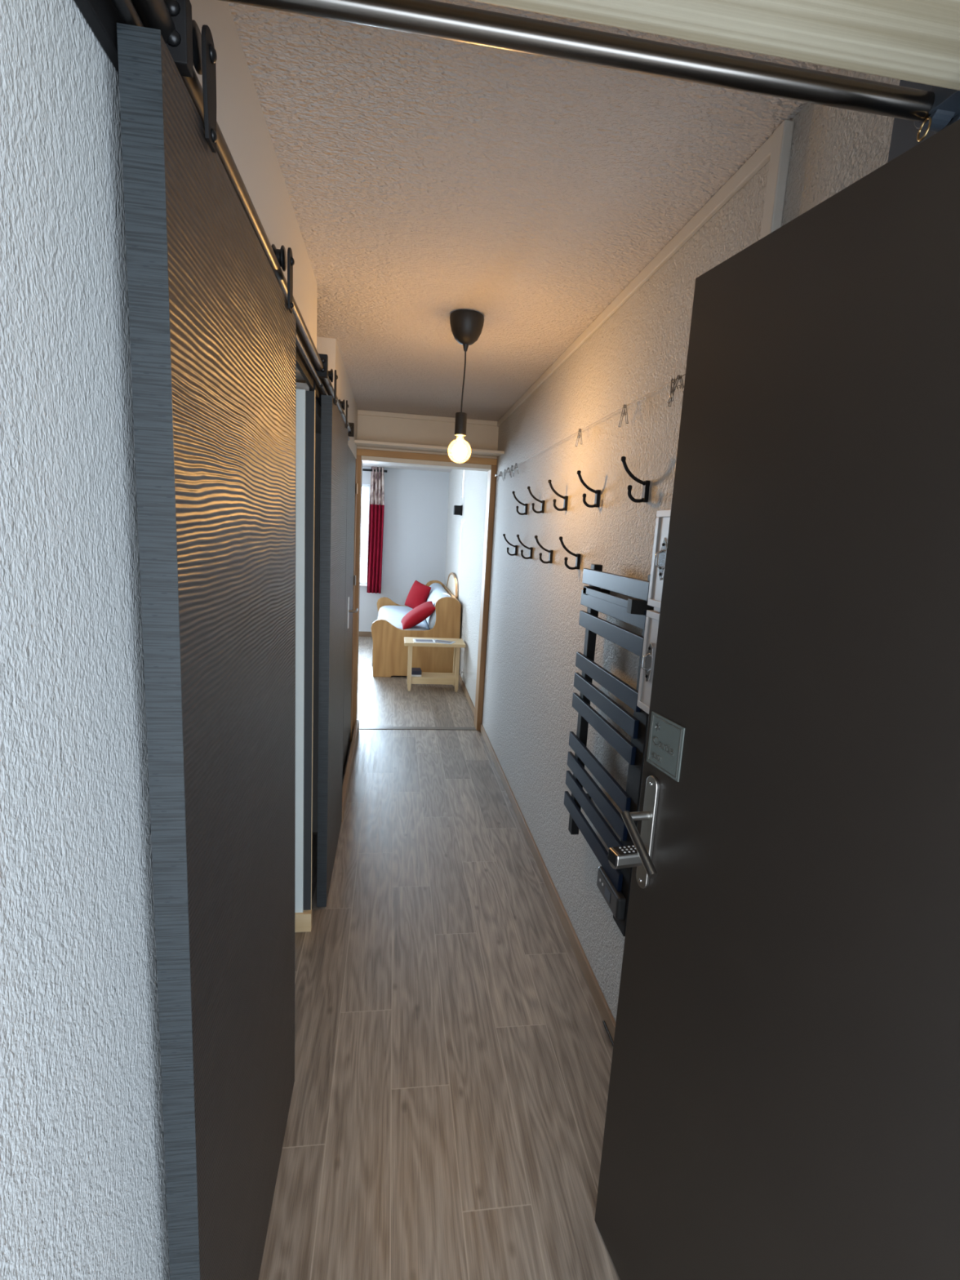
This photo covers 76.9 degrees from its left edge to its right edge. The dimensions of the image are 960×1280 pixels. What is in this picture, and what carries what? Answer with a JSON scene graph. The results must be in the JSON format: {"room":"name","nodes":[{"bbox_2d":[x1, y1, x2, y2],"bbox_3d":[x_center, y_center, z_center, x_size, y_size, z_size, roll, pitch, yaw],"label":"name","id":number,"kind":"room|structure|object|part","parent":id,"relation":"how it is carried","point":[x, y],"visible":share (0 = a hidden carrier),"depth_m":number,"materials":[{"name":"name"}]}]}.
{"room":"apartment entrance hallway","nodes":[
{"label":"apartment entrance hallway","id":0,"kind":"room"},
{"bbox_2d":[0,0,357,1279],"bbox_3d":[-0.867,0.070,1.508,0.685,2.444,6.350,2,10,-8],"label":"wall","id":1,"kind":"structure","parent":0,"point":[83,1189],"depth_m":0.57,"materials":[{"name":"white paint"}]},
{"bbox_2d":[74,0,328,1279],"bbox_3d":[-0.414,0.330,0.947,0.073,2.162,2.640,2,10,-8],"label":"door","id":2,"kind":"structure","parent":1,"relation":"in","point":[213,326],"depth_m":0.83,"materials":[{"name":"brown wood"}]},
{"bbox_3d":[-0.363,-0.665,0.771,0.064,0.100,2.640,2,10,-8],"label":"sliding door rail","id":3,"kind":"part","parent":2,"relation":"part of","materials":[{"name":"black metal"}]},
{"bbox_2d":[311,390,315,910],"bbox_3d":[-0.625,0.138,2.264,0.002,2.035,0.008,2,10,-8],"label":"trim","id":4,"kind":"structure","parent":1,"relation":"attached to","point":[314,390],"depth_m":2.24,"materials":[{"name":"brown wood"}]},
{"bbox_2d":[311,368,354,906],"bbox_3d":[-0.688,-0.029,2.895,0.073,2.162,1.300,2,10,-8],"label":"door","id":5,"kind":"structure","parent":1,"relation":"in","point":[334,430],"depth_m":2.49,"materials":[{"name":"brown wood"}]},
{"bbox_3d":[-0.638,-1.023,2.719,0.064,0.100,1.300,2,10,-8],"label":"sliding door rail","id":6,"kind":"part","parent":5,"relation":"part of","materials":[{"name":"black metal"}]},
{"bbox_3d":[-0.640,-0.998,2.724,0.016,0.016,1.300,2,10,-8],"label":"guide rod","id":7,"kind":"part","parent":5,"relation":"part of","materials":[{"name":"black metal"}]},
{"bbox_3d":[-0.667,0.051,2.756,0.038,2.056,0.763,2,10,-8],"label":"panel","id":8,"kind":"part","parent":5,"relation":"part of","materials":[{"name":"brown wood"}]},
{"bbox_2d":[342,444,358,780],"bbox_3d":[-0.825,-0.139,3.810,0.090,2.062,1.280,2,10,-8],"label":"door","id":9,"kind":"structure","parent":1,"relation":"in","point":[352,485],"depth_m":4.02,"materials":[{"name":"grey wood"}]},
{"bbox_3d":[-0.828,-0.183,3.951,0.058,0.200,0.130,2,10,-8],"label":"handle","id":10,"kind":"part","parent":9,"relation":"part of","materials":[{"name":"metal"}]},
{"bbox_3d":[-0.934,-0.249,4.401,0.038,2.062,0.060,2,10,-8],"label":"frame","id":11,"kind":"part","parent":9,"relation":"part of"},
{"bbox_2d":[342,720,359,822],"bbox_3d":[-0.872,0.817,4.072,0.026,0.085,1.560,2,10,-8],"label":"baseboard","id":12,"kind":"structure","parent":1,"relation":"attached to","point":[352,752],"depth_m":3.90,"materials":[{"name":"brown wood"}]},
{"bbox_2d":[351,455,362,729],"bbox_3d":[-0.967,-0.339,4.737,0.038,2.118,0.165,2,10,-8],"label":"trim","id":13,"kind":"structure","parent":1,"relation":"attached to","point":[359,467],"depth_m":4.66,"materials":[{"name":"wood"}]},
{"bbox_2d":[189,0,317,382],"bbox_3d":[-0.788,-0.949,1.259,0.650,0.344,1.810,2,10,-8],"label":"wall","id":14,"kind":"structure","parent":0,"point":[240,117],"depth_m":1.19,"materials":[{"name":"white paint"}]},
{"bbox_2d":[303,391,315,910],"bbox_3d":[-0.956,0.139,2.228,0.662,2.050,0.030,2,10,-8],"label":"wall","id":15,"kind":"structure","parent":0,"point":[309,412],"depth_m":2.23,"materials":[{"name":"paint"}]},
{"bbox_2d":[294,388,306,912],"bbox_3d":[-0.965,0.104,2.198,0.633,1.972,0.015,2,10,-8],"label":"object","id":16,"kind":"structure","parent":15,"relation":"attached to","point":[300,393],"depth_m":2.21,"materials":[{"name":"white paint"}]},
{"bbox_2d":[294,910,311,932],"bbox_3d":[-1.004,1.113,2.372,0.666,0.078,0.027,2,10,-8],"label":"trim","id":17,"kind":"structure","parent":15,"relation":"attached to","point":[303,921],"depth_m":2.40,"materials":[{"name":"brown wood"}]},
{"bbox_2d":[359,466,449,631],"bbox_3d":[-2.624,-1.301,8.732,4.258,2.444,0.200,2,10,-8],"label":"wall","id":18,"kind":"structure","parent":0,"point":[415,514],"depth_m":8.82,"materials":[{"name":"white paint"}]},
{"bbox_2d":[360,484,370,586],"bbox_3d":[-2.380,-1.528,8.668,1.610,1.450,0.190,2,10,-8],"label":"window","id":19,"kind":"structure","parent":18,"relation":"in","point":[362,486],"depth_m":8.80,"materials":[{"name":"white plastic"}]},
{"bbox_2d":[358,631,372,636],"bbox_3d":[-2.680,-0.117,8.832,4.246,0.075,0.015,2,10,-8],"label":"baseboard","id":20,"kind":"structure","parent":18,"relation":"attached to","point":[362,633],"depth_m":8.97,"materials":[{"name":"brown wood"}]},
{"bbox_2d":[362,468,386,472],"bbox_3d":[-1.478,-2.383,8.522,0.340,0.031,0.136,2,10,-8],"label":"curtain rod","id":21,"kind":"object","parent":18,"relation":"attached to","point":[363,469],"visible":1,"depth_m":8.45,"materials":[{"name":"metal"}]},
{"bbox_2d":[366,466,384,593],"bbox_3d":[-1.483,-1.551,8.620,0.218,1.770,0.063,2,10,-8],"label":"curtain","id":22,"kind":"object","parent":21,"relation":"hanging from","point":[376,509],"visible":1,"depth_m":8.61,"materials":[{"name":"fabric"}]},
{"bbox_2d":[366,504,384,593],"bbox_3d":[-1.497,-1.298,8.664,0.218,1.255,0.063,2,10,-8],"label":"drape","id":23,"kind":"object","parent":22,"relation":"hanging from","point":[376,512],"depth_m":8.66,"materials":[{"name":"red fabric"}]},
{"bbox_3d":[-1.443,-2.168,8.511,0.208,0.515,0.063,2,10,-8],"label":"printed panel","id":24,"kind":"part","parent":22,"relation":"part of","materials":[{"name":"grey fabric"}]},
{"bbox_2d":[356,414,498,458],"bbox_3d":[-2.036,-0.532,4.553,4.258,2.444,0.120,2,10,-8],"label":"wall partition","id":25,"kind":"structure","parent":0,"point":[370,428],"depth_m":4.53,"materials":[{"name":"beige paint"}]},
{"bbox_2d":[360,455,491,471],"bbox_3d":[-0.408,-1.349,4.632,0.976,0.033,0.180,2,10,-8],"label":"trim","id":26,"kind":"structure","parent":25,"relation":"attached to","point":[372,460],"depth_m":4.57,"materials":[{"name":"beige paint"}]},
{"bbox_2d":[356,448,497,465],"bbox_3d":[-0.402,-1.388,4.618,1.055,0.048,0.155,2,10,-8],"label":"trim","id":27,"kind":"structure","parent":25,"relation":"attached to","point":[361,452],"depth_m":4.54,"materials":[{"name":"brown wood"}]},
{"bbox_2d":[357,409,497,426],"bbox_3d":[-0.383,-1.655,4.510,1.039,0.034,0.015,2,10,-8],"label":"trim","id":28,"kind":"structure","parent":25,"relation":"attached to","point":[363,412],"depth_m":4.50,"materials":[{"name":"beige paint"}]},
{"bbox_2d":[354,440,504,457],"bbox_3d":[-0.368,-1.391,4.399,1.051,0.034,0.330,2,10,-8],"label":"trim","id":29,"kind":"structure","parent":25,"relation":"attached to","point":[358,442],"depth_m":4.30,"materials":[{"name":"beige paint"}]},
{"bbox_2d":[258,636,620,1279],"bbox_3d":[-1.043,0.892,3.841,6.100,0.001,10.650,2,10,-8],"label":"floor","id":30,"kind":"structure","parent":0,"point":[454,1047],"depth_m":1.91,"materials":[{"name":"laminate"}]},
{"bbox_2d":[371,580,461,677],"bbox_3d":[-0.848,-0.226,7.641,0.964,0.903,2.200,2,10,-8],"label":"bench sofa","id":31,"kind":"object","parent":30,"relation":"on","point":[390,654],"visible":0.7,"depth_m":6.60,"materials":[{"name":"brown wood"}]},
{"bbox_3d":[-0.981,-0.221,7.623,0.640,0.196,2.110,2,10,-8],"label":"seat","id":32,"kind":"part","parent":31,"relation":"part of","materials":[{"name":"white fabric"}]},
{"bbox_3d":[-0.996,-0.420,8.695,0.964,0.903,0.035,2,10,-8],"label":"panel","id":33,"kind":"part","parent":31,"relation":"part of","materials":[{"name":"white fabric"}]},
{"bbox_2d":[400,600,435,629],"bbox_3d":[-0.702,-0.282,6.830,0.351,0.287,0.444,1,10,-11],"label":"cushion","id":34,"kind":"object","parent":31,"relation":"on","point":[419,614],"visible":0.99,"depth_m":6.66,"materials":[{"name":"fabric"}]},
{"bbox_2d":[404,580,431,608],"bbox_3d":[-0.826,-0.578,8.010,0.187,0.400,0.420,-6,13,-41],"label":"cushion","id":35,"kind":"object","parent":31,"relation":"on","point":[419,593],"visible":0.87,"depth_m":7.93,"materials":[{"name":"fabric"}]},
{"bbox_2d":[446,572,457,598],"bbox_3d":[-0.356,-0.707,7.640,0.036,0.302,1.260,2,10,-8],"label":"arched panel","id":36,"kind":"object","parent":31,"relation":"on","point":[451,584],"visible":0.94,"depth_m":7.44,"materials":[{"name":"white wood"}]},
{"bbox_2d":[359,726,475,729],"bbox_3d":[-0.518,0.723,4.957,0.976,0.004,0.060,2,10,-8],"label":"trim","id":37,"kind":"structure","parent":30,"relation":"on","point":[360,727],"depth_m":4.95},
{"bbox_2d":[404,636,466,692],"bbox_3d":[-0.478,0.254,6.190,0.605,0.502,0.340,2,10,-8],"label":"side table","id":38,"kind":"object","parent":30,"relation":"on","point":[446,678],"visible":0.96,"depth_m":6.10,"materials":[{"name":"brown wood"}]},
{"bbox_3d":[-0.733,0.241,6.273,0.036,0.470,0.036,2,10,-8],"label":"leg","id":39,"kind":"part","parent":38,"relation":"part of","materials":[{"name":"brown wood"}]},
{"bbox_3d":[-0.702,0.282,6.054,0.036,0.470,0.036,2,10,-8],"label":"leg","id":40,"kind":"part","parent":38,"relation":"part of","materials":[{"name":"brown wood"}]},
{"bbox_2d":[413,639,435,643],"bbox_3d":[-0.561,0.010,6.082,0.215,0.007,0.190,1,10,-10],"label":"magazine","id":41,"kind":"object","parent":38,"relation":"on","point":[419,641],"visible":1,"depth_m":6.06,"materials":[{"name":"white paper"}]},
{"bbox_2d":[415,639,432,641],"bbox_3d":[-0.562,0.006,6.085,0.172,0.001,0.129,1,10,-10],"label":"picture","id":42,"kind":"object","parent":41,"relation":"on","point":[416,640],"depth_m":6.09},
{"bbox_2d":[411,671,454,678],"bbox_3d":[-0.488,0.368,6.217,0.496,0.018,0.225,2,10,-8],"label":"shelf","id":43,"kind":"object","parent":38,"relation":"attached to","point":[424,675],"depth_m":6.19,"materials":[{"name":"brown wood"}]},
{"bbox_3d":[-0.473,0.414,6.110,0.440,0.065,0.015,2,10,-8],"label":"shelf rail","id":44,"kind":"part","parent":38,"relation":"part of","materials":[{"name":"brown wood"}]},
{"bbox_2d":[434,639,455,644],"bbox_3d":[-0.372,0.018,6.100,0.220,0.006,0.150,6,10,17],"label":"magazine","id":45,"kind":"object","parent":38,"relation":"on","point":[437,641],"visible":1,"depth_m":6.09,"materials":[{"name":"white paper"}]},
{"bbox_2d":[435,640,452,643],"bbox_3d":[-0.371,0.015,6.102,0.176,0.001,0.102,6,10,17],"label":"picture","id":46,"kind":"object","parent":45,"relation":"on","point":[436,641],"depth_m":6.09},
{"bbox_3d":[-0.262,0.256,6.342,0.036,0.470,0.036,2,10,-8],"label":"leg","id":47,"kind":"part","parent":38,"relation":"part of","materials":[{"name":"brown wood"}]},
{"bbox_3d":[-0.231,0.296,6.122,0.036,0.470,0.036,2,10,-8],"label":"leg","id":48,"kind":"part","parent":38,"relation":"part of","materials":[{"name":"brown wood"}]},
{"bbox_3d":[-0.655,0.349,6.172,0.110,0.016,0.150,2,10,-8],"label":"book","id":49,"kind":"object","parent":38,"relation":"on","visible":0},
{"bbox_2d":[411,667,422,675],"bbox_3d":[-0.652,0.319,6.177,0.100,0.042,0.140,1,10,-11],"label":"game box","id":50,"kind":"object","parent":49,"relation":"on","point":[415,671],"visible":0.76,"depth_m":6.12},
{"bbox_2d":[602,1020,613,1045],"bbox_3d":[0.428,1.297,1.936,0.008,0.008,0.190,2,10,-8],"label":"stub","id":51,"kind":"object","parent":30,"relation":"on","point":[603,1021],"visible":0.42,"depth_m":1.98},
{"bbox_2d":[594,119,959,1279],"bbox_3d":[0.437,0.445,0.852,0.122,2.062,0.860,0,10,-17],"label":"door","id":52,"kind":"structure","parent":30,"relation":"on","point":[784,1098],"depth_m":0.84,"materials":[{"name":"brown laminate"}]},
{"bbox_3d":[0.297,0.438,1.216,0.069,0.034,0.038,0,10,-17],"label":"keypad knob","id":53,"kind":"part","parent":52,"relation":"part of","materials":[{"name":"metal"}]},
{"bbox_3d":[0.314,0.388,1.157,0.057,0.082,0.126,2,10,-8],"label":"lever","id":54,"kind":"part","parent":52,"relation":"part of","materials":[{"name":"metal"}]},
{"bbox_3d":[0.337,0.388,1.217,0.009,0.240,0.037,0,10,-17],"label":"handle plate","id":55,"kind":"part","parent":52,"relation":"part of","materials":[{"name":"metal"}]},
{"bbox_2d":[646,711,684,782],"bbox_3d":[0.356,0.203,1.166,0.004,0.105,0.106,0,10,-17],"label":"plaque","id":56,"kind":"object","parent":52,"relation":"attached to","point":[666,737],"visible":1,"depth_m":1.16,"materials":[{"name":"metal"}]},
{"bbox_2d":[227,0,841,471],"bbox_3d":[-0.910,-1.575,3.431,6.300,0.120,10.900,2,10,-8],"label":"ceiling","id":57,"kind":"structure","parent":0,"point":[427,180],"depth_m":1.47,"materials":[{"name":"white paint"}]},
{"bbox_2d":[449,309,484,460],"bbox_3d":[-0.066,-1.004,2.434,0.136,0.566,0.136,2,10,-8],"label":"pendant lamp","id":58,"kind":"object","parent":57,"relation":"hanging from","point":[466,325],"visible":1,"depth_m":2.37,"materials":[{"name":"black glass"}]},
{"bbox_2d":[454,412,466,436],"bbox_3d":[-0.078,-0.875,2.456,0.047,0.088,0.047,2,10,-8],"label":"socket","id":59,"kind":"object","parent":58,"relation":"attached to","point":[460,422],"depth_m":2.44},
{"bbox_3d":[-0.066,-1.033,2.428,0.012,0.246,0.006,2,10,-8],"label":"cord","id":60,"kind":"part","parent":58,"relation":"part of","materials":[{"name":"black plastic"}]},
{"bbox_2d":[444,68,900,1021],"bbox_3d":[0.104,-0.500,5.047,0.120,2.444,8.015,2,10,-8],"label":"wall","id":61,"kind":"structure","parent":0,"point":[535,637],"depth_m":2.42,"materials":[{"name":"white paint"}]},
{"bbox_2d":[453,505,462,515],"bbox_3d":[-0.254,-1.492,6.957,0.093,0.115,0.100,2,10,-8],"label":"wall sconce","id":62,"kind":"object","parent":61,"relation":"attached to","point":[458,509],"visible":1,"depth_m":6.91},
{"bbox_2d":[474,465,497,730],"bbox_3d":[0.039,-0.309,4.883,0.043,2.118,0.165,2,10,-8],"label":"trim","id":63,"kind":"structure","parent":61,"relation":"attached to","point":[491,477],"depth_m":4.82,"materials":[{"name":"wood"}]},
{"bbox_2d":[502,533,517,555],"bbox_3d":[0.186,-0.592,3.767,0.094,0.133,0.024,2,10,-8],"label":"coat hook","id":64,"kind":"object","parent":61,"relation":"attached to","point":[504,535],"visible":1,"depth_m":3.77,"materials":[{"name":"black metal"}]},
{"bbox_3d":[0.224,-0.560,3.778,0.013,0.064,0.024,2,10,-8],"label":"plate","id":65,"kind":"part","parent":64,"relation":"part of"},
{"bbox_2d":[511,491,528,515],"bbox_3d":[0.229,-0.794,3.510,0.094,0.133,0.024,2,10,-8],"label":"coat hook","id":66,"kind":"object","parent":61,"relation":"attached to","point":[513,492],"visible":1,"depth_m":3.51,"materials":[{"name":"black metal"}]},
{"bbox_3d":[0.268,-0.761,3.521,0.013,0.064,0.024,2,10,-8],"label":"plate","id":67,"kind":"part","parent":66,"relation":"part of","materials":[{"name":"metal"}]},
{"bbox_2d":[516,534,533,559],"bbox_3d":[0.245,-0.515,3.348,0.094,0.133,0.024,2,10,-8],"label":"coat hook","id":68,"kind":"object","parent":61,"relation":"attached to","point":[531,548],"visible":1,"depth_m":3.35,"materials":[{"name":"black metal"}]},
{"bbox_3d":[0.283,-0.483,3.359,0.013,0.064,0.024,2,10,-8],"label":"plate","id":69,"kind":"part","parent":68,"relation":"part of","materials":[{"name":"black metal"}]},
{"bbox_2d":[527,486,545,513],"bbox_3d":[0.285,-0.720,3.110,0.094,0.133,0.024,2,10,-8],"label":"coat hook","id":70,"kind":"object","parent":61,"relation":"attached to","point":[542,502],"visible":1,"depth_m":3.11,"materials":[{"name":"black metal"}]},
{"bbox_3d":[0.324,-0.688,3.122,0.013,0.064,0.024,2,10,-8],"label":"plate","id":71,"kind":"part","parent":70,"relation":"part of","materials":[{"name":"black metal"}]},
{"bbox_2d":[458,672,615,1041],"bbox_3d":[-0.048,0.641,5.398,0.012,0.062,7.700,2,10,-8],"label":"baseboard","id":72,"kind":"structure","parent":61,"relation":"attached to","point":[604,1010],"depth_m":2.63,"materials":[{"name":"brown wood"}]},
{"bbox_2d":[534,535,553,563],"bbox_3d":[0.305,-0.436,2.919,0.094,0.133,0.024,2,10,-8],"label":"coat hook","id":73,"kind":"object","parent":61,"relation":"attached to","point":[550,558],"visible":1,"depth_m":2.92,"materials":[{"name":"black metal"}]},
{"bbox_3d":[0.343,-0.404,2.930,0.013,0.064,0.024,2,10,-8],"label":"plate","id":74,"kind":"part","parent":73,"relation":"part of","materials":[{"name":"black metal"}]},
{"bbox_2d":[547,479,568,511],"bbox_3d":[0.344,-0.643,2.691,0.094,0.133,0.024,2,10,-8],"label":"coat hook","id":75,"kind":"object","parent":61,"relation":"attached to","point":[566,497],"visible":1,"depth_m":2.69,"materials":[{"name":"black metal"}]},
{"bbox_3d":[0.383,-0.611,2.703,0.013,0.064,0.024,2,10,-8],"label":"plate","id":76,"kind":"part","parent":75,"relation":"part of","materials":[{"name":"metal"}]},
{"bbox_2d":[559,536,581,569],"bbox_3d":[0.366,-0.356,2.485,0.094,0.133,0.024,2,10,-8],"label":"coat hook","id":77,"kind":"object","parent":61,"relation":"attached to","point":[577,555],"visible":1,"depth_m":2.49,"materials":[{"name":"black metal"}]},
{"bbox_3d":[0.404,-0.324,2.497,0.013,0.064,0.024,2,10,-8],"label":"plate","id":78,"kind":"part","parent":77,"relation":"part of","materials":[{"name":"black metal"}]},
{"bbox_2d":[577,470,600,507],"bbox_3d":[0.404,-0.565,2.268,0.094,0.133,0.024,2,10,-8],"label":"coat hook","id":79,"kind":"object","parent":61,"relation":"attached to","point":[597,492],"visible":1,"depth_m":2.27,"materials":[{"name":"black metal"}]},
{"bbox_3d":[0.443,-0.533,2.279,0.013,0.064,0.024,2,10,-8],"label":"plate","id":80,"kind":"part","parent":79,"relation":"part of","materials":[{"name":"black metal"}]},
{"bbox_2d":[495,373,685,475],"bbox_3d":[0.341,-0.944,2.984,0.035,0.016,3.076,2,10,-8],"label":"wire","id":81,"kind":"object","parent":61,"relation":"attached to","point":[684,374],"visible":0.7,"depth_m":2.16,"materials":[{"name":"silver metal"}]},
{"bbox_2d":[575,428,582,445],"bbox_3d":[0.402,-0.820,2.446,0.012,0.065,0.070,2,10,-8],"label":"clip","id":82,"kind":"object","parent":81,"relation":"hanging from","point":[579,436],"visible":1,"depth_m":2.44,"materials":[{"name":"metal"}]},
{"bbox_2d":[617,404,628,426],"bbox_3d":[0.469,-0.733,1.969,0.012,0.065,0.070,2,10,-8],"label":"clip","id":83,"kind":"object","parent":81,"relation":"hanging from","point":[624,407],"visible":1,"depth_m":1.96,"materials":[{"name":"metal"}]},
{"bbox_2d":[667,377,675,406],"bbox_3d":[0.517,-0.670,1.629,0.012,0.065,0.070,5,10,11],"label":"clip","id":84,"kind":"object","parent":81,"relation":"hanging from","point":[672,382],"visible":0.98,"depth_m":1.62,"materials":[{"name":"metal"}]},
{"bbox_2d":[666,374,684,403],"bbox_3d":[0.522,-0.663,1.593,0.012,0.065,0.070,-1,11,-22],"label":"clip","id":85,"kind":"object","parent":81,"relation":"hanging from","point":[677,377],"visible":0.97,"depth_m":1.59,"materials":[{"name":"metal"}]},
{"bbox_2d":[564,564,653,936],"bbox_3d":[0.413,0.293,1.974,0.110,1.045,0.628,2,10,-8],"label":"towel radiator","id":86,"kind":"object","parent":61,"relation":"attached to","point":[614,885],"visible":0.8,"depth_m":1.89,"materials":[{"name":"black metal"}]},
{"bbox_3d":[0.384,0.233,2.217,0.030,1.015,0.040,2,10,-8],"label":"post","id":87,"kind":"part","parent":86,"relation":"part of","materials":[{"name":"black metal"}]},
{"bbox_3d":[0.454,0.341,1.713,0.030,1.045,0.090,2,10,-8],"label":"post","id":88,"kind":"part","parent":86,"relation":"part of","materials":[{"name":"black metal"}]},
{"bbox_2d":[497,133,773,426],"bbox_3d":[0.373,-1.330,2.913,0.014,0.038,3.450,2,10,-8],"label":"trim","id":89,"kind":"structure","parent":61,"relation":"attached to","point":[761,157],"depth_m":1.70,"materials":[{"name":"white paint"}]},
{"bbox_2d":[620,456,649,502],"bbox_3d":[0.466,-0.484,1.829,0.094,0.133,0.024,2,10,-8],"label":"coat hook","id":90,"kind":"object","parent":61,"relation":"attached to","point":[645,495],"visible":1,"depth_m":1.83,"materials":[{"name":"black metal"}]},
{"bbox_3d":[0.504,-0.452,1.841,0.013,0.064,0.024,2,10,-8],"label":"plate","id":91,"kind":"part","parent":90,"relation":"part of","materials":[{"name":"black metal"}]},
{"bbox_2d":[636,508,671,714],"bbox_3d":[0.492,-0.036,1.297,0.169,0.485,0.365,2,10,-8],"label":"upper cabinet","id":92,"kind":"object","parent":61,"relation":"attached to","point":[663,517],"visible":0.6,"depth_m":1.43,"materials":[{"name":"silver metal"}]},
{"bbox_3d":[0.393,0.054,1.439,0.018,0.045,0.006,2,10,-8],"label":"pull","id":93,"kind":"part","parent":92,"relation":"part of","materials":[{"name":"silver metal"}]},
{"bbox_3d":[0.423,0.078,1.311,0.003,0.241,0.360,2,10,-8],"label":"door frame","id":94,"kind":"part","parent":92,"relation":"part of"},
{"bbox_3d":[0.403,0.053,1.442,0.006,0.097,0.040,2,10,-8],"label":"handle","id":95,"kind":"part","parent":92,"relation":"part of","materials":[{"name":"silver metal"}]},
{"bbox_3d":[0.431,0.078,1.312,0.013,0.241,0.360,2,10,-8],"label":"door","id":96,"kind":"part","parent":92,"relation":"part of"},
{"bbox_3d":[0.409,-0.184,1.381,0.018,0.045,0.006,2,10,-8],"label":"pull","id":97,"kind":"part","parent":92,"relation":"part of","materials":[{"name":"silver metal"}]},
{"bbox_3d":[0.437,-0.163,1.268,0.003,0.224,0.360,2,10,-8],"label":"door frame","id":98,"kind":"part","parent":92,"relation":"part of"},
{"bbox_3d":[0.445,-0.162,1.270,0.013,0.224,0.360,2,10,-8],"label":"door","id":99,"kind":"part","parent":92,"relation":"part of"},
{"bbox_3d":[0.419,-0.185,1.384,0.006,0.097,0.040,2,10,-8],"label":"handle","id":100,"kind":"part","parent":92,"relation":"part of","materials":[{"name":"silver metal"}]},
{"bbox_2d":[760,120,794,239],"bbox_3d":[0.542,0.168,1.423,0.022,2.436,0.040,2,10,-8],"label":"trim","id":101,"kind":"structure","parent":61,"relation":"attached to","point":[782,137],"depth_m":1.22,"materials":[{"name":"white paint"}]},
{"bbox_2d":[887,80,934,162],"bbox_3d":[0.772,0.322,0.930,0.300,2.330,0.485,2,10,-8],"label":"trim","id":102,"kind":"structure","parent":61,"relation":"attached to","point":[904,133],"depth_m":0.93,"materials":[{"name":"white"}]},
{"bbox_3d":[0.894,0.462,-0.156,3.650,2.444,2.685,2,10,-8],"label":"wall","id":103,"kind":"structure","parent":0,"visible":0},
{"bbox_2d":[470,0,959,90],"bbox_3d":[0.330,-0.712,0.511,1.358,0.210,0.260,2,10,-8],"label":"door frame","id":104,"kind":"structure","parent":103,"relation":"attached to","point":[915,41],"depth_m":0.62,"materials":[{"name":"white wood"}]},
{"bbox_2d":[218,0,959,142],"bbox_3d":[0.210,-0.679,0.687,1.025,0.079,0.103,2,10,-8],"label":"rail","id":105,"kind":"object","parent":104,"relation":"attached to","point":[936,108],"visible":0.88,"depth_m":0.70,"materials":[{"name":"black metal"}]}
]}

